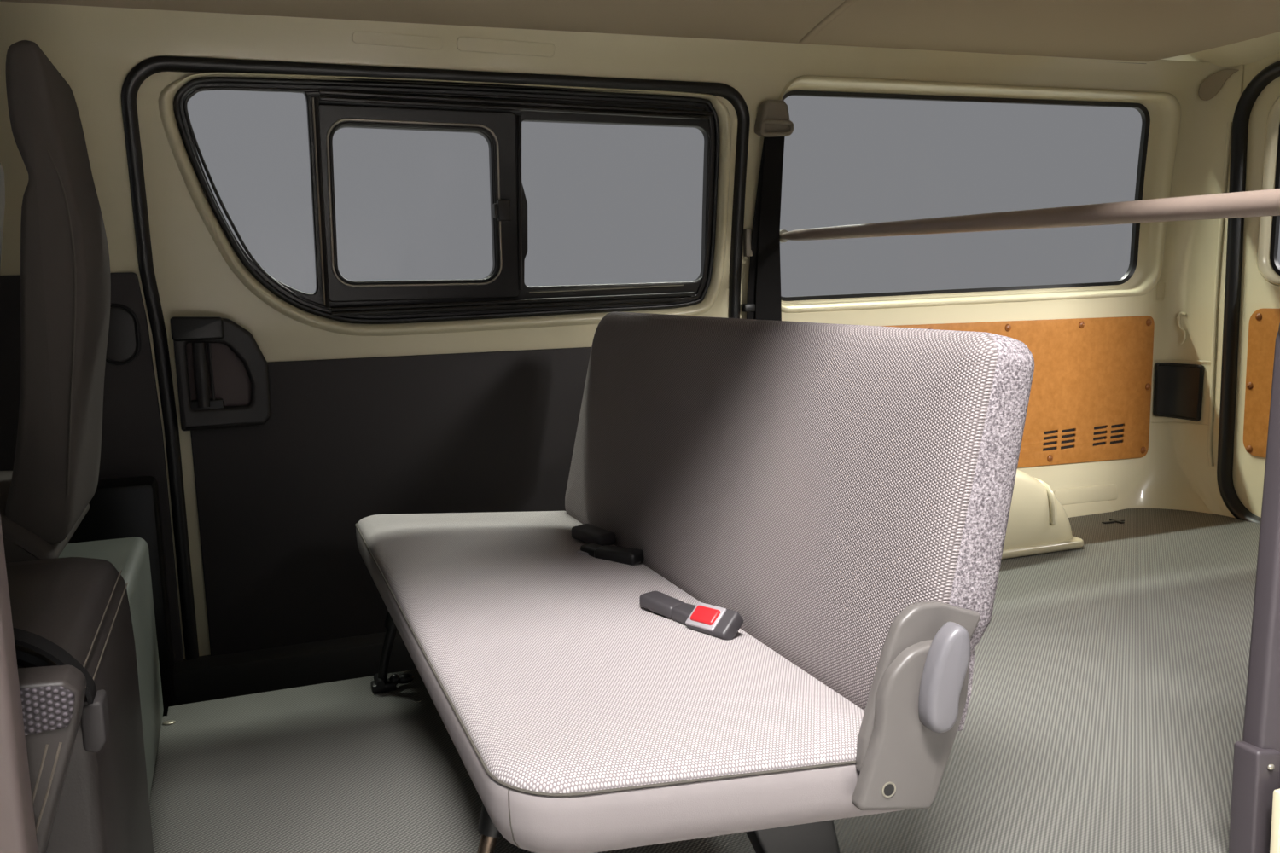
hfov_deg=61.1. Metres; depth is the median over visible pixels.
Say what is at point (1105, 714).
floor
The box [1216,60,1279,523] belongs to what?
door
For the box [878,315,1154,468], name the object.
panel
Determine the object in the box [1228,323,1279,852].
door
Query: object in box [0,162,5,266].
window
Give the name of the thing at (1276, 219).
window
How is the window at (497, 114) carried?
attached to the door at (287, 427)
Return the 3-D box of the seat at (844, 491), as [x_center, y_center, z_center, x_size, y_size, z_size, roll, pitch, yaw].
[-0.077,0.181,1.712,0.628,0.679,1.401,-5,8,-20]
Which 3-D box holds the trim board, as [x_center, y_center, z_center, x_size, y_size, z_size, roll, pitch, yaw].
[-1.357,0.180,2.188,0.740,0.958,0.135,-5,8,-20]
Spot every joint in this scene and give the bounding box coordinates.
[1149,421,1208,425]
[1154,360,1210,361]
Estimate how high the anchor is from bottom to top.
0.004 m
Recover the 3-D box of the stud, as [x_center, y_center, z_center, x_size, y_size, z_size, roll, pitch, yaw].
[-0.826,0.520,1.901,0.022,0.006,0.018,-5,8,-20]
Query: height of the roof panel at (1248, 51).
0.164 m
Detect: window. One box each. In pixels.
[173,76,719,324]
[778,75,1181,313]
[1269,123,1279,275]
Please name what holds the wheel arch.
on the floor
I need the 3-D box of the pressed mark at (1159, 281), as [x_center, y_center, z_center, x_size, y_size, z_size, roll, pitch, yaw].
[1.578,-0.411,3.281,0.025,0.060,0.008,-2,8,-2]
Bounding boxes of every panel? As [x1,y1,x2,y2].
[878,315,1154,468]
[1161,31,1279,66]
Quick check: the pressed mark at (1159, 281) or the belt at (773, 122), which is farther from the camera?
the pressed mark at (1159, 281)
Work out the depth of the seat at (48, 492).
1.62 m
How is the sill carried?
attached to the wall at (94, 49)
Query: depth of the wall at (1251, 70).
3.02 m
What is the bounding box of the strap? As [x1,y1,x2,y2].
[12,628,110,752]
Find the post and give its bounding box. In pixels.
[0,516,38,852]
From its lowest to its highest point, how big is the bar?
0.073 m
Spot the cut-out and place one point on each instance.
(1210, 87)
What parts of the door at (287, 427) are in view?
lever, lever, handle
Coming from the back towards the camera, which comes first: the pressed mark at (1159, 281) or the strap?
the pressed mark at (1159, 281)
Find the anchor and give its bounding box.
[1101,518,1124,523]
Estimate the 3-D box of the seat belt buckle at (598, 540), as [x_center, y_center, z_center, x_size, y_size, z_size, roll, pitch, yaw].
[-0.074,0.217,1.980,0.095,0.035,0.218,-6,9,-27]
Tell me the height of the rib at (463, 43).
0.032 m
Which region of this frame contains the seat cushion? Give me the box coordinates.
[356,511,864,793]
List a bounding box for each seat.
[0,40,110,563]
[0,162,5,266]
[17,664,86,852]
[354,311,1034,852]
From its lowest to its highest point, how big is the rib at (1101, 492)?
0.055 m
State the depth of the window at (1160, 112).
3.06 m
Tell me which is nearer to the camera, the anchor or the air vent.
the anchor
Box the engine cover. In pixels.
[5,557,153,852]
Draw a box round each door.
[121,55,750,660]
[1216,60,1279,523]
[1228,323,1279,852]
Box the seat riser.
[58,536,163,798]
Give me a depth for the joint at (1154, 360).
3.28 m
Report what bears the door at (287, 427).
in the wall at (94, 49)
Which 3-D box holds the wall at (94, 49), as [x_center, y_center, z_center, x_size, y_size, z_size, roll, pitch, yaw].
[-0.107,-0.131,2.408,3.977,1.510,0.555,-5,8,-20]
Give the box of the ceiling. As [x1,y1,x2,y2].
[0,0,1279,63]
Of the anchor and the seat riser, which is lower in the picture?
the seat riser
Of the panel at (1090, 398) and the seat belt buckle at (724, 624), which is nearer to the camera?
the seat belt buckle at (724, 624)
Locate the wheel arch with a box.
[1001,469,1083,559]
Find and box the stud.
[162,720,175,725]
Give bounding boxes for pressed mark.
[1156,280,1165,300]
[1176,311,1186,344]
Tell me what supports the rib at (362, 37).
attached to the wall at (94, 49)
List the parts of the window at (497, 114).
sash post, sliding sash, slide rail, slide rail, slide rail, slide rail, sash post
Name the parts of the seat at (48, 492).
seat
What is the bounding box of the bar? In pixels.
[779,188,1279,242]
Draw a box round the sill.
[173,630,416,705]
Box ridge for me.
[1207,122,1232,466]
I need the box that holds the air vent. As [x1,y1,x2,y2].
[1153,362,1204,421]
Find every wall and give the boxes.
[0,1,1244,658]
[1242,52,1279,92]
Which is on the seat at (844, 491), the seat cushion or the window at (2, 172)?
the seat cushion
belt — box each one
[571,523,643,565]
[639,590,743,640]
[741,99,793,320]
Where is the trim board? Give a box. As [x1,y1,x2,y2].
[0,272,183,716]
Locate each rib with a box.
[352,30,442,49]
[456,36,555,57]
[1053,483,1117,505]
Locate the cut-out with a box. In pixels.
[1198,69,1239,100]
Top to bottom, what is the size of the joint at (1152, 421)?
0.003 m
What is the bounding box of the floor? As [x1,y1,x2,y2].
[149,508,1260,852]
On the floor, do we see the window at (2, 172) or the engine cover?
the engine cover
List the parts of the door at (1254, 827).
edge panel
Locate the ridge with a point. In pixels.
(1229, 124)
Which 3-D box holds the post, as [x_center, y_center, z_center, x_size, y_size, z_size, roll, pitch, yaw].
[-0.576,0.173,0.813,0.176,1.350,0.075,-5,8,-20]
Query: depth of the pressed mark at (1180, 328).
3.27 m
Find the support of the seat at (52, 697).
on the floor
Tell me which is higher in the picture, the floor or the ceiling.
the ceiling
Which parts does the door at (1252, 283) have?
hardboard panel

